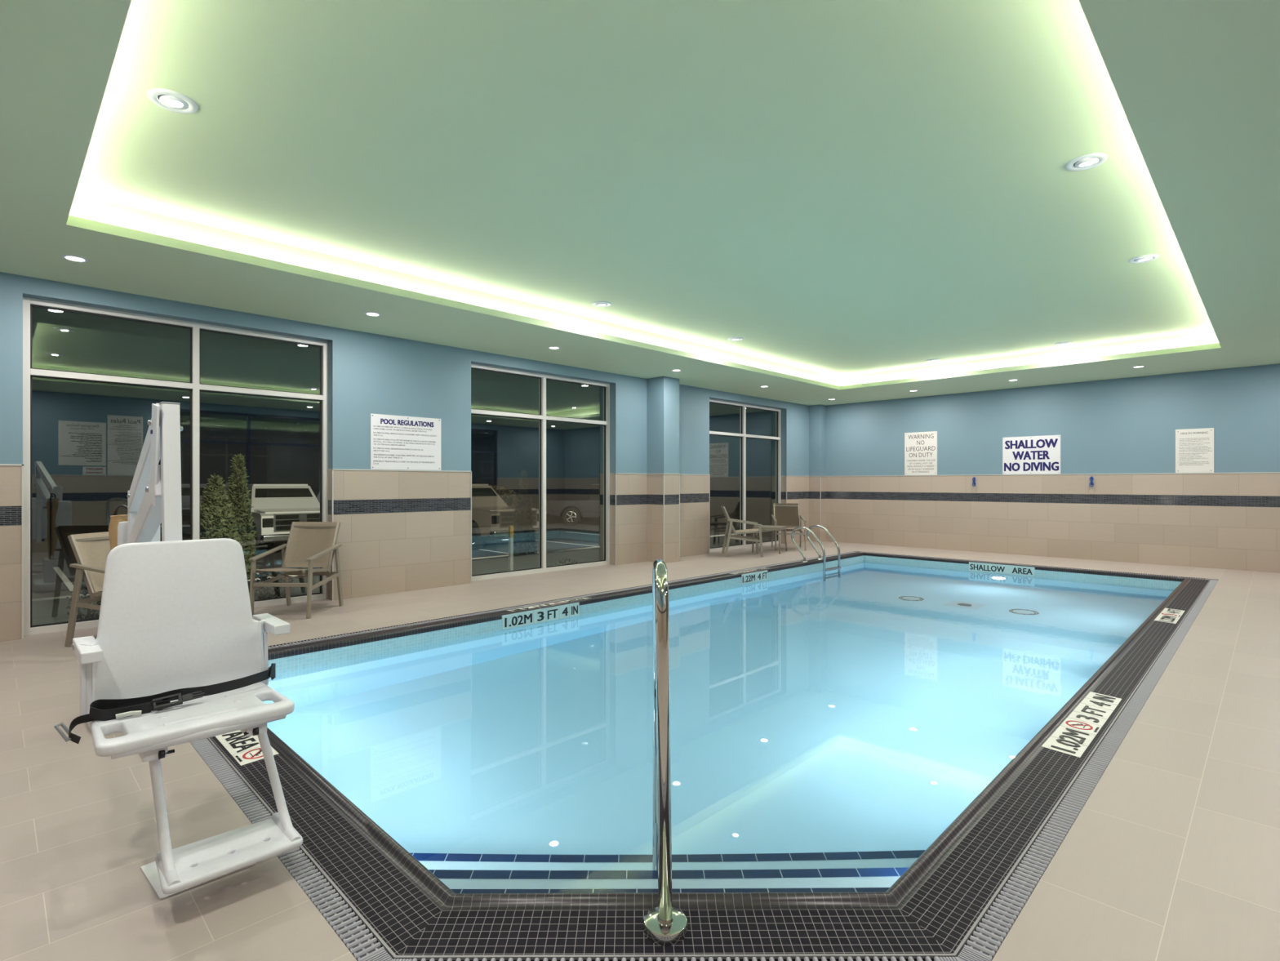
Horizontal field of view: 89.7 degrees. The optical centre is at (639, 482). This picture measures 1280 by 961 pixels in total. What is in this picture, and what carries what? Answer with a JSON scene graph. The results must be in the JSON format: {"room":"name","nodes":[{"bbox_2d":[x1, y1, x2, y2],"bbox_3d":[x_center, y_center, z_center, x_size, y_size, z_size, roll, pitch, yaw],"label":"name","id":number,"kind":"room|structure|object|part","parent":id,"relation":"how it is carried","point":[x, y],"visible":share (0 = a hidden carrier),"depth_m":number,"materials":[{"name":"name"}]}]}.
{"room":"indoor swimming pool","nodes":[
{"label":"indoor swimming pool","id":0,"kind":"room"},
{"bbox_2d":[0,271,808,641],"bbox_3d":[-1.309,-0.351,8.868,0.350,3.152,13.960,0,0,45],"label":"wall","id":1,"kind":"structure","parent":0,"point":[399,531],"depth_m":7.29,"materials":[{"name":"blue paint"}]},
{"bbox_2d":[22,296,328,635],"bbox_3d":[-4.155,-0.133,6.003,0.100,2.715,2.332,0,0,45],"label":"window","id":2,"kind":"structure","parent":1,"relation":"in","point":[194,385],"depth_m":5.89,"materials":[{"name":"white paint"}]},
{"bbox_2d":[370,413,440,470],"bbox_3d":[-2.631,-0.452,7.273,0.010,0.605,0.827,0,0,45],"label":"sign","id":3,"kind":"object","parent":1,"relation":"attached to","point":[397,442],"visible":1,"depth_m":7.24,"materials":[{"name":"white plastic"}]},
{"bbox_2d":[471,363,609,581],"bbox_3d":[-1.341,-0.133,8.844,0.100,2.715,2.422,0,0,45],"label":"window","id":4,"kind":"structure","parent":1,"relation":"in","point":[541,417],"depth_m":8.82,"materials":[{"name":"white paint"}]},
{"bbox_2d":[0,463,1279,639],"bbox_3d":[1.790,0.539,6.046,8.285,1.372,13.630,0,0,45],"label":"trim","id":5,"kind":"structure","parent":1,"relation":"attached to","point":[331,469],"depth_m":9.07,"materials":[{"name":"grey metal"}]},
{"bbox_2d":[646,376,679,563],"bbox_3d":[0.362,-0.351,10.051,0.360,3.152,0.359,0,0,45],"label":"column","id":6,"kind":"structure","parent":1,"relation":"attached to","point":[662,392],"depth_m":9.92,"materials":[{"name":"blue paint"}]},
{"bbox_2d":[709,398,781,551],"bbox_3d":[1.947,-0.133,12.164,0.100,2.715,2.474,0,0,45],"label":"window","id":7,"kind":"structure","parent":1,"relation":"in","point":[742,435],"depth_m":12.17,"materials":[{"name":"white paint"}]},
{"bbox_2d":[0,0,1279,405],"bbox_3d":[1.829,-1.801,6.007,8.155,0.348,13.610,0,0,45],"label":"ceiling","id":8,"kind":"structure","parent":0,"point":[860,194],"depth_m":3.88,"materials":[{"name":"green paint"}]},
{"bbox_2d":[61,254,88,262],"bbox_3d":[-4.096,-1.625,4.661,0.154,0.007,0.154,0,0,45],"label":"recessed light","id":9,"kind":"object","parent":8,"relation":"in","point":[73,258],"visible":1,"depth_m":4.65,"materials":[{"name":"white plastic"}]},
{"bbox_2d":[147,88,198,113],"bbox_3d":[-2.292,-1.868,3.157,0.202,0.022,0.202,0,0,45],"label":"recessed light","id":10,"kind":"object","parent":8,"relation":"in","point":[171,100],"visible":1,"depth_m":3.14,"materials":[{"name":"white"}]},
{"bbox_2d":[364,311,381,316],"bbox_3d":[-2.576,-1.625,6.196,0.154,0.007,0.154,0,0,45],"label":"recessed light","id":11,"kind":"object","parent":8,"relation":"in","point":[369,313],"visible":1,"depth_m":6.17,"materials":[{"name":"white"}]},
{"bbox_2d":[547,346,559,349],"bbox_3d":[-1.035,-1.625,7.738,0.154,0.007,0.154,0,0,45],"label":"recessed light","id":12,"kind":"object","parent":8,"relation":"in","point":[550,347],"visible":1,"depth_m":7.74,"materials":[{"name":"white"}]},
{"bbox_2d":[591,301,611,306],"bbox_3d":[-0.401,-1.868,6.730,0.202,0.022,0.202,0,0,45],"label":"recessed light","id":13,"kind":"object","parent":8,"relation":"in","point":[598,304],"visible":1,"depth_m":6.71,"materials":[{"name":"white"}]},
{"bbox_2d":[727,337,742,341],"bbox_3d":[1.239,-1.868,8.357,0.202,0.022,0.202,0,0,45],"label":"recessed light","id":14,"kind":"object","parent":8,"relation":"in","point":[732,339],"visible":1,"depth_m":8.32,"materials":[{"name":"white"}]},
{"bbox_2d":[926,359,941,361],"bbox_3d":[4.485,-1.868,9.816,0.202,0.022,0.202,0,0,45],"label":"recessed light","id":15,"kind":"object","parent":8,"relation":"in","point":[929,360],"visible":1,"depth_m":9.79,"materials":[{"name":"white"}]},
{"bbox_2d":[1054,341,1072,345],"bbox_3d":[5.692,-1.868,8.633,0.202,0.022,0.202,0,0,45],"label":"recessed light","id":16,"kind":"object","parent":8,"relation":"in","point":[1068,342],"visible":1,"depth_m":8.61,"materials":[{"name":"white"}]},
{"bbox_2d":[1065,152,1107,171],"bbox_3d":[2.605,-1.868,3.753,0.202,0.022,0.202,0,0,45],"label":"recessed light","id":17,"kind":"object","parent":8,"relation":"in","point":[1089,161],"visible":1,"depth_m":3.73,"materials":[{"name":"white"}]},
{"bbox_2d":[1132,365,1145,368],"bbox_3d":[6.978,-1.625,8.993,0.154,0.007,0.154,0,0,45],"label":"recessed light","id":18,"kind":"object","parent":8,"relation":"in","point":[1135,366],"visible":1,"depth_m":9.00,"materials":[{"name":"white"}]},
{"bbox_2d":[1128,254,1159,263],"bbox_3d":[4.209,-1.868,5.373,0.202,0.022,0.202,0,0,45],"label":"recessed light","id":19,"kind":"object","parent":8,"relation":"in","point":[1146,258],"visible":1,"depth_m":5.36,"materials":[{"name":"white"}]},
{"bbox_2d":[0,541,1279,960],"bbox_3d":[1.704,1.305,6.130,8.505,0.160,13.610,0,0,45],"label":"floor","id":20,"kind":"structure","parent":0,"point":[1173,854],"depth_m":2.34,"materials":[{"name":"beige tile"}]},
{"bbox_2d":[64,531,110,647],"bbox_3d":[-3.951,0.809,5.031,0.659,0.838,0.575,0,0,8],"label":"sling chair","id":21,"kind":"object","parent":20,"relation":"on","point":[91,550],"visible":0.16,"depth_m":4.84,"materials":[{"name":"beige fabric"}]},
{"bbox_3d":[-4.226,0.930,4.801,0.140,0.596,0.022,0,0,8],"label":"leg","id":22,"kind":"part","parent":21,"relation":"part of","materials":[{"name":"beige metal"}]},
{"bbox_3d":[-3.953,0.630,5.031,0.654,0.481,0.480,0,0,8],"label":"seat frame","id":23,"kind":"part","parent":21,"relation":"part of","materials":[{"name":"beige metal"}]},
{"bbox_3d":[-3.961,0.655,4.765,0.567,0.106,0.045,0,0,8],"label":"armrest","id":24,"kind":"part","parent":21,"relation":"part of","materials":[{"name":"beige metal"}]},
{"bbox_2d":[71,401,302,893],"bbox_3d":[-2.039,0.470,2.709,2.410,1.510,0.619,0,0,45],"label":"lift","id":25,"kind":"object","parent":20,"relation":"on","point":[175,613],"visible":0.96,"depth_m":2.10,"materials":[{"name":"white plastic"}]},
{"bbox_3d":[-1.735,0.520,2.016,0.247,0.034,0.052,0,0,45],"label":"armrest","id":26,"kind":"part","parent":25,"relation":"part of","materials":[{"name":"white plastic"}]},
{"bbox_3d":[-2.186,-0.068,2.845,0.050,0.435,1.471,0,0,-42],"label":"arm","id":27,"kind":"part","parent":25,"relation":"part of","materials":[{"name":"white metal"}]},
{"bbox_3d":[-2.175,0.174,2.833,0.060,0.477,1.507,0,0,-42],"label":"arm","id":28,"kind":"part","parent":25,"relation":"part of","materials":[{"name":"white metal"}]},
{"bbox_3d":[-1.379,0.951,1.860,0.143,0.344,0.038,0,0,34],"label":"footrest leg","id":29,"kind":"part","parent":25,"relation":"part of","materials":[{"name":"white plastic"}]},
{"bbox_2d":[53,662,275,743],"bbox_3d":[-1.494,0.709,2.083,0.124,0.133,0.595,0,0,40],"label":"belt","id":30,"kind":"object","parent":25,"relation":"on","point":[101,709],"visible":1,"depth_m":2.00,"materials":[{"name":"black fabric"}]},
{"bbox_3d":[-1.385,0.788,1.878,0.027,0.028,0.040,0,0,45],"label":"knob","id":31,"kind":"part","parent":25,"relation":"part of","materials":[{"name":"black plastic"}]},
{"bbox_3d":[-1.638,0.253,2.251,0.146,1.069,0.052,0,0,45],"label":"seat post","id":32,"kind":"part","parent":25,"relation":"part of","materials":[{"name":"white"}]},
{"bbox_3d":[-1.554,0.465,2.176,0.087,0.542,0.513,0,0,45],"label":"backrest","id":33,"kind":"part","parent":25,"relation":"part of","materials":[{"name":"white plastic"}]},
{"bbox_3d":[-1.418,0.755,2.041,0.362,0.090,0.501,0,0,45],"label":"seat","id":34,"kind":"part","parent":25,"relation":"part of","materials":[{"name":"white plastic"}]},
{"bbox_3d":[-1.230,0.788,2.034,0.027,0.028,0.040,0,0,45],"label":"knob","id":35,"kind":"part","parent":25,"relation":"part of","materials":[{"name":"black plastic"}]},
{"bbox_3d":[-1.372,0.520,2.383,0.247,0.034,0.052,0,0,45],"label":"armrest","id":36,"kind":"part","parent":25,"relation":"part of","materials":[{"name":"white plastic"}]},
{"bbox_3d":[-1.171,0.950,2.076,0.154,0.346,0.051,0,0,19],"label":"footrest leg","id":37,"kind":"part","parent":25,"relation":"part of","materials":[{"name":"white plastic"}]},
{"bbox_2d":[141,861,255,899],"bbox_3d":[-1.419,1.223,2.063,0.260,0.004,0.265,0,0,45],"label":"floor plate","id":38,"kind":"object","parent":20,"relation":"on","point":[150,870],"visible":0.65,"depth_m":1.99,"materials":[{"name":"white plastic"}]},
{"bbox_2d":[248,521,343,618],"bbox_3d":[-3.254,0.809,6.130,0.575,0.838,0.659,0,0,2],"label":"sling chair","id":39,"kind":"object","parent":20,"relation":"on","point":[310,544],"visible":0.94,"depth_m":6.31,"materials":[{"name":"beige fabric"}]},
{"bbox_3d":[-3.528,0.968,5.849,0.022,0.518,0.079,0,0,2],"label":"leg","id":40,"kind":"part","parent":39,"relation":"part of","materials":[{"name":"beige metal"}]},
{"bbox_3d":[-3.520,0.655,6.112,0.045,0.106,0.567,0,0,2],"label":"armrest","id":41,"kind":"part","parent":39,"relation":"part of","materials":[{"name":"beige metal"}]},
{"bbox_3d":[-3.512,0.930,6.380,0.022,0.596,0.140,0,0,2],"label":"leg","id":42,"kind":"part","parent":39,"relation":"part of","materials":[{"name":"beige metal"}]},
{"bbox_3d":[-3.254,0.630,6.133,0.480,0.481,0.654,0,0,2],"label":"seat frame","id":43,"kind":"part","parent":39,"relation":"part of","materials":[{"name":"beige metal"}]},
{"bbox_3d":[-2.998,0.968,5.833,0.022,0.518,0.079,0,0,2],"label":"leg","id":44,"kind":"part","parent":39,"relation":"part of","materials":[{"name":"beige metal"}]},
{"bbox_3d":[-2.990,0.655,6.096,0.045,0.106,0.567,0,0,2],"label":"armrest","id":45,"kind":"part","parent":39,"relation":"part of","materials":[{"name":"beige metal"}]},
{"bbox_3d":[-2.982,0.930,6.364,0.022,0.596,0.140,0,0,2],"label":"leg","id":46,"kind":"part","parent":39,"relation":"part of","materials":[{"name":"beige metal"}]},
{"bbox_2d":[190,551,1218,960],"bbox_3d":[1.990,1.825,6.202,4.862,1.240,10.291,0,0,45],"label":"swimming pool","id":47,"kind":"object","parent":20,"relation":"in","point":[933,908],"depth_m":2.06,"materials":[{"name":"black tile"}]},
{"bbox_3d":[-1.986,1.235,2.948,3.784,0.016,0.067,0,0,45],"label":"gutter grate","id":48,"kind":"part","parent":47,"relation":"part of","materials":[{"name":"grey plastic"}]},
{"bbox_3d":[0.288,1.235,7.886,0.067,0.016,10.285,0,0,45],"label":"gutter grate","id":49,"kind":"part","parent":47,"relation":"part of","materials":[{"name":"grey plastic"}]},
{"bbox_2d":[643,558,687,946],"bbox_3d":[0.071,1.096,2.186,0.122,1.730,0.957,0,0,0],"label":"grab rail","id":50,"kind":"object","parent":47,"relation":"on","point":[664,924],"visible":0.98,"depth_m":1.75,"materials":[{"name":"silver metal"}]},
{"bbox_3d":[0.064,1.096,2.188,0.050,1.730,0.878,0,0,0],"label":"rail","id":51,"kind":"part","parent":50,"relation":"part of","materials":[{"name":"silver metal"}]},
{"bbox_3d":[0.092,1.235,1.630,1.516,0.016,0.067,0,0,0],"label":"gutter grate","id":52,"kind":"part","parent":47,"relation":"part of","materials":[{"name":"grey plastic"}]},
{"bbox_2d":[262,561,1174,893],"bbox_3d":[1.990,1.968,6.202,4.306,1.215,9.735,0,0,45],"label":"pool water","id":53,"kind":"object","parent":47,"relation":"in","point":[828,728],"visible":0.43,"depth_m":3.63,"materials":[{"name":"blue liquid"}]},
{"bbox_2d":[791,524,840,573],"bbox_3d":[2.751,1.372,10.027,0.612,1.406,0.564,0,0,45],"label":"pool ladder","id":54,"kind":"object","parent":47,"relation":"attached to","point":[838,567],"visible":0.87,"depth_m":9.99,"materials":[{"name":"silver metal"}]},
{"bbox_3d":[2.582,1.372,9.870,0.592,1.406,0.040,0,0,45],"label":"rail","id":55,"kind":"part","parent":54,"relation":"part of","materials":[{"name":"silver metal"}]},
{"bbox_3d":[2.905,1.372,10.197,0.592,1.406,0.040,0,0,45],"label":"rail","id":56,"kind":"part","parent":54,"relation":"part of","materials":[{"name":"silver metal"}]},
{"bbox_3d":[5.585,1.235,9.832,4.856,0.016,0.067,0,0,45],"label":"gutter grate","id":57,"kind":"part","parent":47,"relation":"part of","materials":[{"name":"grey plastic"}]},
{"bbox_3d":[4.068,1.235,4.897,0.067,0.016,9.213,0,0,45],"label":"gutter grate","id":58,"kind":"part","parent":47,"relation":"part of","materials":[{"name":"grey plastic"}]},
{"bbox_2d":[720,505,763,556],"bbox_3d":[1.720,0.809,10.898,0.659,0.838,0.575,0,0,3],"label":"sling chair","id":59,"kind":"object","parent":20,"relation":"on","point":[730,521],"visible":1,"depth_m":10.67,"materials":[{"name":"beige metal"}]},
{"bbox_3d":[1.491,0.930,11.174,0.140,0.596,0.022,0,0,3],"label":"leg","id":60,"kind":"part","parent":59,"relation":"part of","materials":[{"name":"beige metal"}]},
{"bbox_3d":[1.467,0.930,10.645,0.140,0.596,0.022,0,0,3],"label":"leg","id":61,"kind":"part","parent":59,"relation":"part of","materials":[{"name":"beige metal"}]},
{"bbox_3d":[1.758,0.655,11.162,0.567,0.106,0.045,0,0,3],"label":"armrest","id":62,"kind":"part","parent":59,"relation":"part of","materials":[{"name":"beige metal"}]},
{"bbox_3d":[1.718,0.630,10.899,0.654,0.481,0.480,0,0,3],"label":"seat frame","id":63,"kind":"part","parent":59,"relation":"part of","materials":[{"name":"beige metal"}]},
{"bbox_3d":[1.734,0.655,10.633,0.567,0.106,0.045,0,0,3],"label":"armrest","id":64,"kind":"part","parent":59,"relation":"part of","materials":[{"name":"beige metal"}]},
{"bbox_3d":[2.021,0.968,11.150,0.079,0.518,0.022,0,0,3],"label":"leg","id":65,"kind":"part","parent":59,"relation":"part of","materials":[{"name":"beige metal"}]},
{"bbox_3d":[1.998,0.968,10.621,0.079,0.518,0.022,0,0,3],"label":"leg","id":66,"kind":"part","parent":59,"relation":"part of","materials":[{"name":"beige metal"}]},
{"bbox_2d":[751,524,786,553],"bbox_3d":[2.306,0.998,11.424,0.508,0.456,0.508,0,0,27],"label":"side table","id":67,"kind":"object","parent":20,"relation":"on","point":[768,527],"visible":0.63,"depth_m":11.24,"materials":[{"name":"beige metal"}]},
{"bbox_3d":[2.027,1.009,11.332,0.119,0.433,0.028,0,0,-18],"label":"leg","id":68,"kind":"part","parent":67,"relation":"part of","materials":[{"name":"beige metal"}]},
{"bbox_3d":[2.398,1.009,11.145,0.028,0.433,0.119,0,0,-18],"label":"leg","id":69,"kind":"part","parent":67,"relation":"part of","materials":[{"name":"beige metal"}]},
{"bbox_3d":[2.585,1.009,11.516,0.119,0.433,0.028,0,0,-18],"label":"leg","id":70,"kind":"part","parent":67,"relation":"part of","materials":[{"name":"beige metal"}]},
{"bbox_2d":[771,502,806,550],"bbox_3d":[2.760,0.809,11.969,0.575,0.838,0.659,0,0,5],"label":"sling chair","id":71,"kind":"object","parent":20,"relation":"on","point":[784,514],"visible":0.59,"depth_m":12.16,"materials":[{"name":"beige fabric"}]},
{"bbox_3d":[2.519,0.930,12.234,0.022,0.596,0.140,0,0,5],"label":"leg","id":72,"kind":"part","parent":71,"relation":"part of","materials":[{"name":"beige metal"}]},
{"bbox_3d":[2.494,0.655,11.968,0.045,0.106,0.567,0,0,5],"label":"armrest","id":73,"kind":"part","parent":71,"relation":"part of","materials":[{"name":"beige metal"}]},
{"bbox_3d":[2.469,0.968,11.706,0.022,0.518,0.079,0,0,5],"label":"leg","id":74,"kind":"part","parent":71,"relation":"part of","materials":[{"name":"beige metal"}]},
{"bbox_3d":[2.760,0.630,11.971,0.480,0.481,0.654,0,0,5],"label":"seat frame","id":75,"kind":"part","parent":71,"relation":"part of","materials":[{"name":"beige metal"}]},
{"bbox_3d":[3.047,0.930,12.184,0.022,0.596,0.140,0,0,5],"label":"leg","id":76,"kind":"part","parent":71,"relation":"part of","materials":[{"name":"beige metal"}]},
{"bbox_3d":[3.022,0.655,11.918,0.045,0.106,0.567,0,0,5],"label":"armrest","id":77,"kind":"part","parent":71,"relation":"part of","materials":[{"name":"beige metal"}]},
{"bbox_3d":[2.997,0.968,11.655,0.022,0.518,0.079,0,0,5],"label":"leg","id":78,"kind":"part","parent":71,"relation":"part of","materials":[{"name":"beige metal"}]},
{"bbox_2d":[826,363,1279,573],"bbox_3d":[6.726,-0.351,10.945,8.845,3.152,0.300,0,0,45],"label":"wall","id":79,"kind":"structure","parent":0,"point":[1121,425],"depth_m":10.36,"materials":[{"name":"beige tile"}]},
{"bbox_2d":[808,404,826,542],"bbox_3d":[3.738,-0.351,13.524,0.270,3.152,0.240,0,0,45],"label":"column","id":80,"kind":"structure","parent":79,"relation":"attached to","point":[817,413],"depth_m":13.43,"materials":[{"name":"beige tile"}]},
{"bbox_2d":[904,431,937,475],"bbox_3d":[5.298,-0.555,12.138,0.602,0.812,0.010,0,0,45],"label":"warning sign","id":81,"kind":"object","parent":79,"relation":"attached to","point":[920,447],"visible":1,"depth_m":12.13,"materials":[{"name":"white"}]},
{"bbox_2d":[972,476,977,491],"bbox_3d":[5.942,0.025,11.453,0.098,0.261,0.081,0,0,45],"label":"hook","id":82,"kind":"object","parent":79,"relation":"attached to","point":[974,477],"visible":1,"depth_m":11.47,"materials":[{"name":"blue"}]},
{"bbox_2d":[1002,435,1060,474],"bbox_3d":[6.597,-0.469,10.852,0.858,0.640,0.010,0,0,45],"label":"sign","id":83,"kind":"object","parent":79,"relation":"attached to","point":[1028,455],"visible":1,"depth_m":10.84,"materials":[{"name":"white"}]},
{"bbox_2d":[1088,475,1094,491],"bbox_3d":[7.179,0.025,10.229,0.098,0.261,0.081,0,0,45],"label":"hook","id":84,"kind":"object","parent":79,"relation":"attached to","point":[1091,477],"visible":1,"depth_m":10.24,"materials":[{"name":"blue"}]},
{"bbox_2d":[1175,427,1213,472],"bbox_3d":[8.087,-0.470,9.376,0.428,0.642,0.010,0,0,45],"label":"warning sign","id":85,"kind":"object","parent":79,"relation":"attached to","point":[1194,447],"visible":1,"depth_m":9.38,"materials":[{"name":"white"}]},
{"label":"outside","id":86,"kind":"structure","parent":0,"visible":0},
{"bbox_2d":[31,530,771,625],"bbox_3d":[3.831,1.405,15.909,2.255,0.240,52.000,0,0,45],"label":"ground walk","id":87,"kind":"structure","parent":86,"point":[51,611],"depth_m":9.82,"materials":[{"name":"concrete"}]},
{"bbox_2d":[65,582,102,620],"bbox_3d":[-4.968,1.083,5.794,0.333,0.404,0.335,0,0,2],"label":"shrub","id":88,"kind":"object","parent":87,"relation":"on","point":[89,615],"visible":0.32,"depth_m":5.74,"materials":[{"name":"green plant"}]},
{"bbox_2d":[248,571,294,599],"bbox_3d":[-3.933,1.105,6.855,0.446,0.360,0.420,0,0,5],"label":"shrub","id":89,"kind":"object","parent":87,"relation":"on","point":[261,577],"visible":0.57,"depth_m":6.81,"materials":[{"name":"green plant"}]},
{"bbox_2d":[508,524,513,570],"bbox_3d":[-1.899,0.955,9.452,0.054,0.660,0.054,0,0,45],"label":"marker post","id":90,"kind":"object","parent":87,"relation":"on","point":[510,526],"visible":1,"depth_m":9.44,"materials":[{"name":"white"}]},
{"bbox_2d":[555,558,577,564],"bbox_3d":[-1.109,1.200,9.704,0.321,0.170,0.303,0,0,23],"label":"shrub","id":91,"kind":"object","parent":87,"relation":"on","point":[566,559],"visible":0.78,"depth_m":9.73,"materials":[{"name":"green plant"}]},
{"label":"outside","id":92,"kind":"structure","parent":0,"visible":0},
{"bbox_3d":[1.804,1.610,17.917,3.450,0.630,52.000,0,0,45],"label":"lawn","id":93,"kind":"structure","parent":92,"visible":0},
{"bbox_2d":[511,469,537,555],"bbox_3d":[-2.515,0.816,13.941,0.629,2.273,0.652,0,0,27],"label":"conical tree","id":94,"kind":"object","parent":93,"relation":"on","point":[523,531],"visible":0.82,"depth_m":13.84,"materials":[{"name":"green plant"}]},
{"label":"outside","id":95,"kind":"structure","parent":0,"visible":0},
{"bbox_2d":[31,493,771,599],"bbox_3d":[-26.039,2.045,46.896,77.000,0.200,110.000,0,0,45],"label":"parking garage","id":96,"kind":"structure","parent":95,"point":[52,522],"depth_m":26.41,"materials":[{"name":"concrete"}]},
{"bbox_2d":[160,484,229,541],"bbox_3d":[-15.103,0.998,22.422,2.400,1.935,5.980,0,0,-13],"label":"pickup truck","id":97,"kind":"object","parent":96,"relation":"on","point":[185,488],"visible":0.02,"depth_m":21.23,"materials":[{"name":"silver metal"}]},
{"bbox_2d":[188,472,248,576],"bbox_3d":[-7.319,0.893,11.085,1.040,2.142,1.001,0,0,45],"label":"conical tree","id":98,"kind":"object","parent":96,"relation":"on","point":[216,520],"visible":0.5,"depth_m":10.96,"materials":[{"name":"green plant"}]},
{"bbox_2d":[225,453,259,579],"bbox_3d":[-7.560,0.697,12.100,0.758,2.530,0.712,0,0,45],"label":"conical tree","id":99,"kind":"object","parent":96,"relation":"on","point":[238,492],"visible":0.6,"depth_m":12.04,"materials":[{"name":"green plant"}]},
{"bbox_2d":[246,484,319,554],"bbox_3d":[-10.991,0.998,19.470,2.400,1.935,5.980,0,0,-42],"label":"pickup truck","id":100,"kind":"object","parent":96,"relation":"on","point":[274,508],"visible":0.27,"depth_m":18.08,"materials":[{"name":"white paint"}]},
{"bbox_2d":[275,513,319,531],"bbox_3d":[-9.115,1.055,17.372,1.320,0.460,0.030,0,0,-42],"label":"grille","id":101,"kind":"object","parent":100,"relation":"attached to","point":[283,522],"depth_m":17.15,"materials":[{"name":"black plastic"}]},
{"bbox_2d":[316,491,319,502],"bbox_3d":[-12.225,0.998,26.750,2.400,1.935,5.980,0,0,-13],"label":"pickup truck","id":102,"kind":"object","parent":96,"relation":"on","point":[318,495],"visible":0.02,"depth_m":25.51,"materials":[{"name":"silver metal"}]},
{"bbox_2d":[31,530,769,600],"bbox_3d":[-1.383,1.885,22.480,6.400,0.120,50.000,0,0,45],"label":"ground markings","id":103,"kind":"structure","parent":96,"relation":"on","point":[67,582],"depth_m":14.20,"materials":[{"name":"grey paint"}]},
{"bbox_2d":[489,484,517,506],"bbox_3d":[-5.785,1.000,25.405,2.519,1.951,2.497,0,0,45],"label":"shrub","id":104,"kind":"object","parent":96,"relation":"on","point":[506,492],"visible":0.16,"depth_m":25.21,"materials":[{"name":"green plant"}]},
{"bbox_2d":[471,484,546,550],"bbox_3d":[-5.766,0.998,20.626,5.980,1.935,2.400,0,0,39],"label":"pickup truck","id":105,"kind":"object","parent":96,"relation":"on","point":[491,516],"visible":0.25,"depth_m":18.63,"materials":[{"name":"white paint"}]},
{"bbox_2d":[504,497,511,504],"bbox_3d":[-4.270,0.575,20.807,0.120,0.220,0.240,0,0,39],"label":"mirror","id":106,"kind":"object","parent":105,"relation":"attached to","point":[507,500],"depth_m":20.73,"materials":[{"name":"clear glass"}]},
{"bbox_2d":[501,511,535,528],"bbox_3d":[-3.575,1.055,18.858,0.030,0.460,1.320,0,0,39],"label":"grille","id":107,"kind":"object","parent":105,"relation":"attached to","point":[507,517],"depth_m":18.57,"materials":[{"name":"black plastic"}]},
{"bbox_2d":[546,483,599,525],"bbox_3d":[-1.431,0.998,30.399,5.980,1.935,2.400,0,0,-1],"label":"pickup truck","id":108,"kind":"object","parent":96,"relation":"on","point":[590,507],"visible":0.37,"depth_m":29.41,"materials":[{"name":"black paint"}]}
]}

